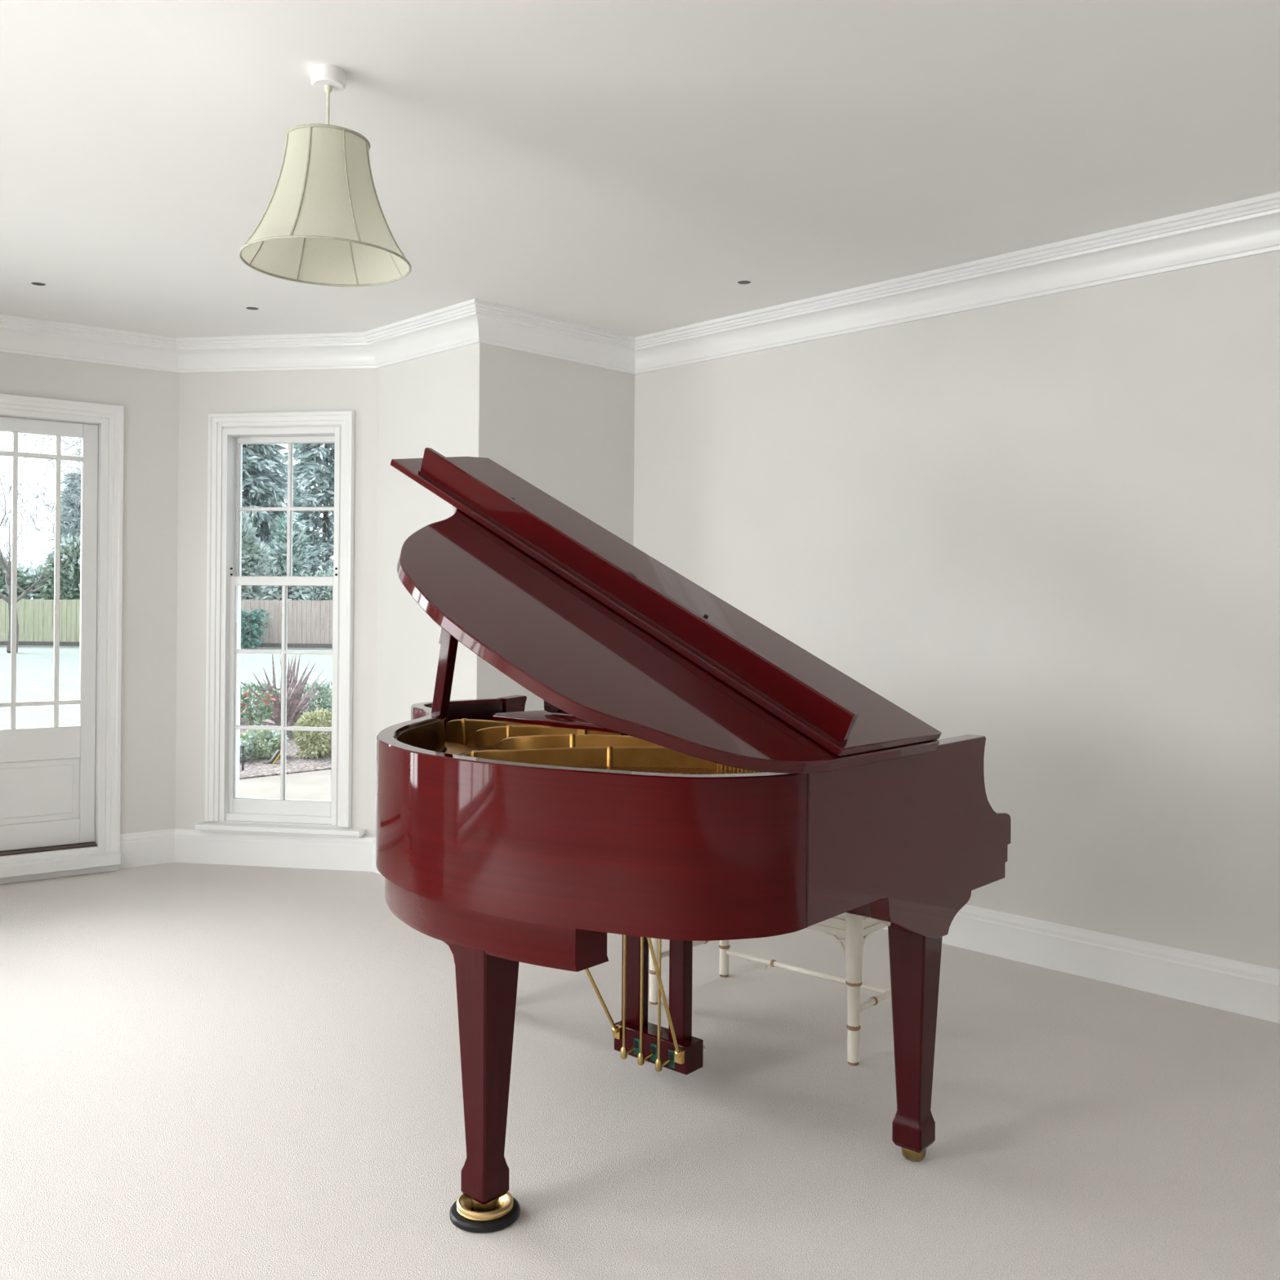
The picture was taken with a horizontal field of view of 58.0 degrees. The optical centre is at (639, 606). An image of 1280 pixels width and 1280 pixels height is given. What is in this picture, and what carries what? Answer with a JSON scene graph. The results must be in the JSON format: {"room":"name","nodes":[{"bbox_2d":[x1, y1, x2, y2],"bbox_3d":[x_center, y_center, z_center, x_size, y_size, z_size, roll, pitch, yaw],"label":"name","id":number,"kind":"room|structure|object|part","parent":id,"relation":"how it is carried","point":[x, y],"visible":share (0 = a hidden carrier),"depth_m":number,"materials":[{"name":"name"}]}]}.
{"room":"music room","nodes":[
{"label":"music room","id":0,"kind":"room"},
{"bbox_2d":[0,352,178,834],"bbox_3d":[-3.264,-0.031,5.234,2.210,2.805,0.160,1,0,-36],"label":"wall","id":1,"kind":"structure","parent":0,"point":[149,399],"depth_m":5.71,"materials":[{"name":"paint"}]},
{"bbox_2d":[0,393,124,884],"bbox_3d":[-3.217,0.143,5.201,1.626,2.258,0.250,1,0,-36],"label":"door","id":2,"kind":"structure","parent":1,"relation":"attached to","point":[60,786],"depth_m":5.58,"materials":[{"name":"white paint"}]},
{"bbox_2d":[174,368,379,837],"bbox_3d":[-1.819,-0.018,5.807,1.102,2.805,0.160,0,0,9],"label":"wall","id":3,"kind":"structure","parent":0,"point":[356,390],"depth_m":5.74,"materials":[{"name":"paint"}]},
{"bbox_2d":[194,410,365,838],"bbox_3d":[-1.751,0.080,5.753,0.860,2.080,0.225,0,0,9],"label":"window","id":4,"kind":"structure","parent":3,"relation":"attached to","point":[223,802],"depth_m":5.75,"materials":[{"name":"white paint"}]},
{"bbox_3d":[-1.780,0.424,5.780,0.520,1.080,0.004,0,0,9],"label":"glass","id":5,"kind":"part","parent":4,"relation":"part of","materials":[{"name":"clear glass"}]},
{"bbox_3d":[-1.776,0.092,5.793,0.620,1.955,0.154,0,0,9],"label":"frame","id":6,"kind":"part","parent":4,"relation":"part of","materials":[{"name":"white paint"}]},
{"bbox_3d":[-1.771,1.100,5.684,0.860,0.040,0.085,0,0,9],"label":"sill","id":7,"kind":"part","parent":4,"relation":"part of","materials":[{"name":"white paint"}]},
{"bbox_3d":[-1.780,0.444,5.780,0.576,1.192,0.040,0,0,9],"label":"sash","id":8,"kind":"part","parent":4,"relation":"part of","materials":[{"name":"white paint"}]},
{"bbox_3d":[-1.766,-0.483,5.824,0.564,0.745,0.040,0,0,9],"label":"sash","id":9,"kind":"part","parent":4,"relation":"part of","materials":[{"name":"white paint"}]},
{"bbox_2d":[374,342,479,837],"bbox_3d":[-0.970,-0.011,5.425,0.140,2.805,0.857,0,0,-45],"label":"wall","id":10,"kind":"structure","parent":0,"point":[431,401],"depth_m":5.43,"materials":[{"name":"paint"}]},
{"bbox_2d":[0,191,1279,374],"bbox_3d":[-0.860,-1.239,1.889,6.644,0.152,8.307,0,0,-45],"label":"trim","id":11,"kind":"structure","parent":10,"relation":"attached to","point":[1248,227],"depth_m":5.09,"materials":[{"name":"white paint"}]},
{"bbox_2d":[120,828,1279,1023],"bbox_3d":[-0.771,1.212,1.780,6.642,0.167,7.997,0,0,-45],"label":"baseboard","id":12,"kind":"structure","parent":10,"relation":"attached to","point":[1244,988],"depth_m":4.23,"materials":[{"name":"white paint"}]},
{"bbox_2d":[476,342,634,711],"bbox_3d":[-0.431,-0.006,5.466,0.959,2.805,0.160,0,0,-45],"label":"wall","id":13,"kind":"structure","parent":0,"point":[565,428],"depth_m":5.40,"materials":[{"name":"paint"}]},
{"bbox_2d":[0,862,1279,1279],"bbox_3d":[-0.883,1.352,1.889,6.680,0.120,8.344,0,0,-45],"label":"floor","id":14,"kind":"structure","parent":0,"point":[208,1072],"depth_m":2.95,"materials":[{"name":"beige carpet"}]},
{"bbox_2d":[449,1191,520,1233],"bbox_3d":[-0.330,1.280,2.462,0.149,0.034,0.149,0,0,-45],"label":"cup","id":15,"kind":"object","parent":14,"relation":"on","point":[462,1215],"visible":0.84,"depth_m":2.42,"materials":[{"name":"gold metal"}]},
{"bbox_2d":[375,447,1011,1212],"bbox_3d":[-0.161,0.425,3.030,1.901,1.746,1.506,0,0,41],"label":"grand piano","id":16,"kind":"object","parent":14,"relation":"on","point":[689,771],"visible":1,"depth_m":2.44,"materials":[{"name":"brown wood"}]},
{"bbox_3d":[-0.328,0.976,2.462,0.106,0.557,0.106,1,0,41],"label":"leg","id":17,"kind":"part","parent":16,"relation":"part of","materials":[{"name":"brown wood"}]},
{"bbox_3d":[-0.453,0.670,2.765,0.293,0.096,1.169,0,0,-28],"label":"tail frame","id":18,"kind":"part","parent":16,"relation":"part of","materials":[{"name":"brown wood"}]},
{"bbox_3d":[-0.418,0.511,4.063,0.050,0.400,0.281,1,0,41],"label":"panel","id":19,"kind":"part","parent":16,"relation":"part of","materials":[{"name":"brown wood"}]},
{"bbox_2d":[492,709,621,733],"bbox_3d":[0.142,0.346,3.239,1.355,0.021,0.270,1,0,41],"label":"music stand","id":20,"kind":"object","parent":16,"relation":"attached to","point":[555,721],"depth_m":3.45,"materials":[{"name":"red wood"}]},
{"bbox_3d":[-0.210,0.444,3.015,1.680,0.039,1.029,1,0,41],"label":"iron plate","id":21,"kind":"part","parent":16,"relation":"part of","materials":[{"name":"gold metal"}]},
{"bbox_3d":[-0.030,0.965,3.203,0.047,0.570,0.018,1,0,-34],"label":"pedal rod","id":22,"kind":"part","parent":16,"relation":"part of","materials":[{"name":"gold metal"}]},
{"bbox_3d":[-0.013,0.933,3.276,0.070,0.494,0.040,1,0,41],"label":"lyre post","id":23,"kind":"part","parent":16,"relation":"part of","materials":[{"name":"brown wood"}]},
{"bbox_3d":[0.017,0.965,3.162,0.047,0.570,0.018,1,0,-34],"label":"pedal rod","id":24,"kind":"part","parent":16,"relation":"part of","materials":[{"name":"gold metal"}]},
{"bbox_3d":[0.065,0.966,3.121,0.047,0.570,0.018,1,0,-34],"label":"pedal rod","id":25,"kind":"part","parent":16,"relation":"part of","materials":[{"name":"gold metal"}]},
{"bbox_3d":[-0.194,-0.058,2.725,1.471,0.754,0.976,1,0,41],"label":"lid","id":26,"kind":"part","parent":16,"relation":"part of","materials":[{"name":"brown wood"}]},
{"bbox_3d":[0.112,0.934,3.167,0.054,0.494,0.040,1,0,41],"label":"lyre post","id":27,"kind":"part","parent":16,"relation":"part of","materials":[{"name":"brown wood"}]},
{"bbox_3d":[0.629,0.547,2.654,0.050,0.456,0.968,1,0,41],"label":"panel","id":28,"kind":"part","parent":16,"relation":"part of","materials":[{"name":"brown wood"}]},
{"bbox_3d":[0.649,0.959,2.728,0.106,0.626,0.106,1,0,41],"label":"leg","id":29,"kind":"part","parent":16,"relation":"part of","materials":[{"name":"brown wood"}]},
{"bbox_2d":[648,912,891,1065],"bbox_3d":[0.455,1.052,3.690,0.797,0.505,0.432,0,0,41],"label":"piano bench","id":30,"kind":"object","parent":14,"relation":"on","point":[854,929],"visible":0.28,"depth_m":3.33,"materials":[{"name":"beige paint"}]},
{"bbox_3d":[0.049,1.081,3.791,0.052,0.424,0.052,1,0,41],"label":"leg","id":31,"kind":"part","parent":30,"relation":"part of","materials":[{"name":"beige paint"}]},
{"bbox_3d":[0.299,1.083,4.078,0.052,0.424,0.052,1,0,41],"label":"leg","id":32,"kind":"part","parent":30,"relation":"part of","materials":[{"name":"beige paint"}]},
{"bbox_3d":[0.332,0.908,3.546,0.745,0.074,0.026,1,0,41],"label":"apron rail","id":33,"kind":"part","parent":30,"relation":"part of","materials":[{"name":"beige paint"}]},
{"bbox_3d":[0.611,1.085,3.302,0.052,0.424,0.052,1,0,41],"label":"leg","id":34,"kind":"part","parent":30,"relation":"part of","materials":[{"name":"beige paint"}]},
{"bbox_3d":[0.738,0.911,3.445,0.026,0.074,0.380,1,0,41],"label":"apron rail","id":35,"kind":"part","parent":30,"relation":"part of","materials":[{"name":"beige paint"}]},
{"bbox_2d":[0,0,1279,338],"bbox_3d":[-0.861,-1.388,1.892,6.840,0.150,8.511,0,0,-45],"label":"ceiling","id":36,"kind":"structure","parent":0,"point":[615,166],"depth_m":3.22,"materials":[{"name":"paint"}]},
{"bbox_2d":[30,280,46,285],"bbox_3d":[-2.467,-1.325,4.737,0.062,0.003,0.062,0,0,-45],"label":"recessed light","id":37,"kind":"object","parent":36,"relation":"in","point":[37,283],"visible":1,"depth_m":4.74,"materials":[{"name":"white plastic"}]},
{"bbox_2d":[245,306,259,310],"bbox_3d":[-1.711,-1.319,5.100,0.062,0.003,0.062,0,0,-45],"label":"recessed light","id":38,"kind":"object","parent":36,"relation":"in","point":[251,308],"visible":1,"depth_m":5.10,"materials":[{"name":"white plastic"}]},
{"bbox_2d":[238,63,411,286],"bbox_3d":[-0.766,-1.076,2.832,0.408,0.471,0.408,0,0,-45],"label":"pendant lamp","id":39,"kind":"object","parent":36,"relation":"hanging from","point":[323,222],"visible":1,"depth_m":2.75,"materials":[{"name":"beige fabric"}]},
{"bbox_3d":[-0.767,-0.992,2.832,0.402,0.296,0.402,1,0,-45],"label":"lamp shade","id":40,"kind":"part","parent":39,"relation":"part of","materials":[{"name":"fabric"}]},
{"bbox_2d":[736,279,751,284],"bbox_3d":[0.417,-1.300,4.624,0.062,0.003,0.062,0,0,-45],"label":"recessed light","id":41,"kind":"object","parent":36,"relation":"in","point":[743,281],"visible":1,"depth_m":4.62,"materials":[{"name":"white plastic"}]},
{"bbox_2d":[633,249,1279,969],"bbox_3d":[2.245,0.017,3.582,0.160,2.805,6.610,0,0,-45],"label":"wall","id":42,"kind":"structure","parent":0,"point":[1045,528],"depth_m":4.20,"materials":[{"name":"paint"}]},
{"label":"outside","id":43,"kind":"structure","parent":0,"visible":0},
{"bbox_2d":[0,628,332,728],"bbox_3d":[-14.155,1.461,49.497,170.000,0.230,130.000,0,0,-45],"label":"lawn","id":44,"kind":"structure","parent":43,"point":[34,664],"depth_m":23.40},
{"bbox_2d":[0,556,35,599],"bbox_3d":[-23.386,-0.384,40.980,2.997,3.564,3.155,1,0,-3],"label":"tree","id":45,"kind":"object","parent":44,"relation":"on","point":[21,580],"visible":0.2,"depth_m":41.38,"materials":[{"name":"green plant"}]},
{"bbox_2d":[7,558,71,633],"bbox_3d":[-23.310,-0.303,44.438,3.341,3.106,2.807,0,0,-45],"label":"tree","id":46,"kind":"object","parent":44,"relation":"on","point":[33,578],"visible":0.05,"depth_m":43.99,"materials":[{"name":"green plant"}]},
{"bbox_2d":[0,598,80,646],"bbox_3d":[-20.570,0.499,38.054,7.430,1.542,0.132,1,0,0],"label":"fence","id":47,"kind":"object","parent":44,"relation":"on","point":[42,635],"visible":0.52,"depth_m":38.00,"materials":[{"name":"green wood"}]},
{"bbox_2d":[0,432,81,652],"bbox_3d":[-19.307,-3.001,33.114,8.532,8.638,7.574,0,0,-17],"label":"bare tree","id":48,"kind":"object","parent":44,"relation":"on","point":[8,571],"visible":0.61,"depth_m":33.64,"materials":[{"name":"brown plant"}]},
{"bbox_2d":[34,534,80,628],"bbox_3d":[-19.909,-0.626,41.002,2.955,4.038,2.378,0,0,-45],"label":"tree","id":49,"kind":"object","parent":44,"relation":"on","point":[68,573],"visible":0.3,"depth_m":40.26,"materials":[{"name":"green plant"}]},
{"bbox_2d":[42,472,80,582],"bbox_3d":[-25.946,-2.495,54.064,4.332,7.564,4.077,0,0,-45],"label":"conifer tree","id":50,"kind":"object","parent":44,"relation":"on","point":[78,521],"visible":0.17,"depth_m":53.28,"materials":[{"name":"green plant"}]},
{"bbox_2d":[240,511,267,606],"bbox_3d":[-14.524,-1.264,41.022,2.551,5.367,2.222,1,0,-17],"label":"tree","id":51,"kind":"object","parent":44,"relation":"on","point":[250,542],"visible":0.18,"depth_m":41.02,"materials":[{"name":"green plant"}]},
{"bbox_2d":[240,608,281,648],"bbox_3d":[-12.513,0.715,37.688,1.692,1.386,0.498,1,0,-4],"label":"ivy plant","id":52,"kind":"object","parent":44,"relation":"on","point":[250,626],"visible":0.94,"depth_m":37.60,"materials":[{"name":"green plant"}]},
{"bbox_3d":[-12.694,0.789,37.509,0.122,1.105,0.047,0,0,-31],"label":"stem","id":53,"kind":"part","parent":52,"relation":"part of","materials":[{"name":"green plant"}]},
{"bbox_2d":[241,544,295,637],"bbox_3d":[-14.504,-0.541,44.568,3.180,3.854,2.648,0,0,-45],"label":"shrub","id":54,"kind":"object","parent":44,"relation":"on","point":[264,549],"visible":0.02,"depth_m":44.33,"materials":[{"name":"green plant"}]},
{"bbox_2d":[241,443,310,593],"bbox_3d":[-17.211,-4.145,50.290,6.568,10.889,6.569,1,0,-5],"label":"conifer tree","id":55,"kind":"object","parent":44,"relation":"on","point":[261,487],"visible":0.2,"depth_m":49.40,"materials":[{"name":"green plant"}]},
{"bbox_2d":[239,769,331,800],"bbox_3d":[-2.266,1.445,7.376,6.045,0.030,4.619,0,0,-45],"label":"patio","id":56,"kind":"structure","parent":44,"relation":"on","point":[312,785],"depth_m":9.16,"materials":[{"name":"stone"}]},
{"bbox_2d":[239,704,331,779],"bbox_3d":[-3.873,1.430,12.882,3.629,0.052,7.843,1,0,-9],"label":"flower bed","id":57,"kind":"object","parent":44,"relation":"on","point":[253,768],"depth_m":10.35,"materials":[{"name":"grey gravel"}]},
{"bbox_2d":[240,744,245,770],"bbox_3d":[-3.421,1.306,9.950,0.036,0.228,0.036,0,0,-45],"label":"light","id":58,"kind":"object","parent":57,"relation":"on","point":[243,747],"visible":1,"depth_m":9.94,"materials":[{"name":"metal"}]},
{"bbox_2d":[239,737,254,762],"bbox_3d":[-3.715,1.312,10.505,0.387,0.272,0.333,0,0,-45],"label":"plant","id":59,"kind":"object","parent":57,"relation":"on","point":[247,747],"visible":0.16,"depth_m":10.51,"materials":[{"name":"green plant"}]},
{"bbox_2d":[240,686,266,722],"bbox_3d":[-4.776,1.171,13.616,0.836,0.495,0.708,0,0,-45],"label":"shrub","id":60,"kind":"object","parent":57,"relation":"on","point":[243,698],"visible":0.19,"depth_m":13.54,"materials":[{"name":"green plant"}]},
{"bbox_2d":[240,686,276,730],"bbox_3d":[-3.872,1.113,11.679,0.390,0.610,0.308,1,0,0],"label":"shrub","id":61,"kind":"object","parent":57,"relation":"on","point":[264,715],"visible":0.8,"depth_m":11.68,"materials":[{"name":"green plant"}]},
{"bbox_2d":[240,680,280,713],"bbox_3d":[-4.970,1.188,14.995,0.734,0.480,0.595,0,0,-45],"label":"shrub","id":62,"kind":"object","parent":57,"relation":"on","point":[257,687],"visible":0.19,"depth_m":14.94,"materials":[{"name":"green plant"}]},
{"bbox_2d":[240,723,289,758],"bbox_3d":[-3.542,1.265,10.804,0.526,0.368,0.452,0,0,-45],"label":"plant","id":63,"kind":"object","parent":57,"relation":"on","point":[274,736],"visible":0.77,"depth_m":10.71,"materials":[{"name":"green plant"}]},
{"bbox_2d":[263,749,280,763],"bbox_3d":[-3.315,1.359,10.412,0.152,0.132,0.084,1,0,-25],"label":"floodlight","id":64,"kind":"object","parent":57,"relation":"on","point":[277,754],"visible":0.94,"depth_m":10.39,"materials":[{"name":"metal"}]},
{"bbox_2d":[240,653,327,738],"bbox_3d":[-3.834,0.935,12.299,1.403,0.963,1.165,0,0,-45],"label":"plant","id":65,"kind":"object","parent":57,"relation":"on","point":[295,705],"visible":0.63,"depth_m":12.38,"materials":[{"name":"purple plant"}]},
{"bbox_3d":[-3.830,1.307,12.400,0.280,0.220,0.273,1,0,-45],"label":"crown","id":66,"kind":"part","parent":65,"relation":"part of","materials":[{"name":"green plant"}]},
{"bbox_2d":[279,680,332,715],"bbox_3d":[-3.963,1.164,13.990,0.897,0.557,0.721,0,0,-45],"label":"shrub","id":67,"kind":"object","parent":57,"relation":"on","point":[326,691],"visible":0.33,"depth_m":13.88,"materials":[{"name":"green plant"}]},
{"bbox_2d":[290,708,331,758],"bbox_3d":[-3.019,1.205,10.928,0.580,0.514,0.503,0,0,-45],"label":"shrub","id":68,"kind":"object","parent":57,"relation":"on","point":[303,739],"visible":0.67,"depth_m":10.77,"materials":[{"name":"green plant"}]},
{"bbox_2d":[315,681,332,709],"bbox_3d":[-3.814,1.157,14.876,0.715,0.548,0.733,0,0,-2],"label":"shrub","id":69,"kind":"object","parent":57,"relation":"on","point":[322,702],"visible":0.02,"depth_m":14.64,"materials":[{"name":"green plant"}]},
{"bbox_2d":[240,599,332,647],"bbox_3d":[-11.992,0.554,38.354,9.910,1.582,0.132,1,0,0],"label":"fence","id":70,"kind":"object","parent":44,"relation":"on","point":[304,622],"visible":0.34,"depth_m":38.30,"materials":[{"name":"brown wood"}]},
{"bbox_3d":[-11.202,0.567,38.375,0.090,1.570,0.090,1,0,0],"label":"post","id":71,"kind":"part","parent":70,"relation":"part of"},
{"bbox_2d":[259,506,314,631],"bbox_3d":[-12.524,-1.133,40.972,1.922,5.050,1.652,0,0,-22],"label":"tree","id":72,"kind":"object","parent":44,"relation":"on","point":[276,552],"visible":0.48,"depth_m":40.71,"materials":[{"name":"green plant"}]},
{"bbox_2d":[280,442,334,599],"bbox_3d":[-15.353,-5.346,57.140,8.823,13.323,8.188,0,0,-45],"label":"conifer tree","id":73,"kind":"object","parent":44,"relation":"on","point":[312,457],"visible":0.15,"depth_m":55.73,"materials":[{"name":"green plant"}]},
{"bbox_2d":[307,564,333,630],"bbox_3d":[-12.008,-0.168,44.464,2.355,3.158,2.463,0,0,26],"label":"tree","id":74,"kind":"object","parent":44,"relation":"on","point":[320,590],"visible":0.18,"depth_m":43.85,"materials":[{"name":"green plant"}]}
]}

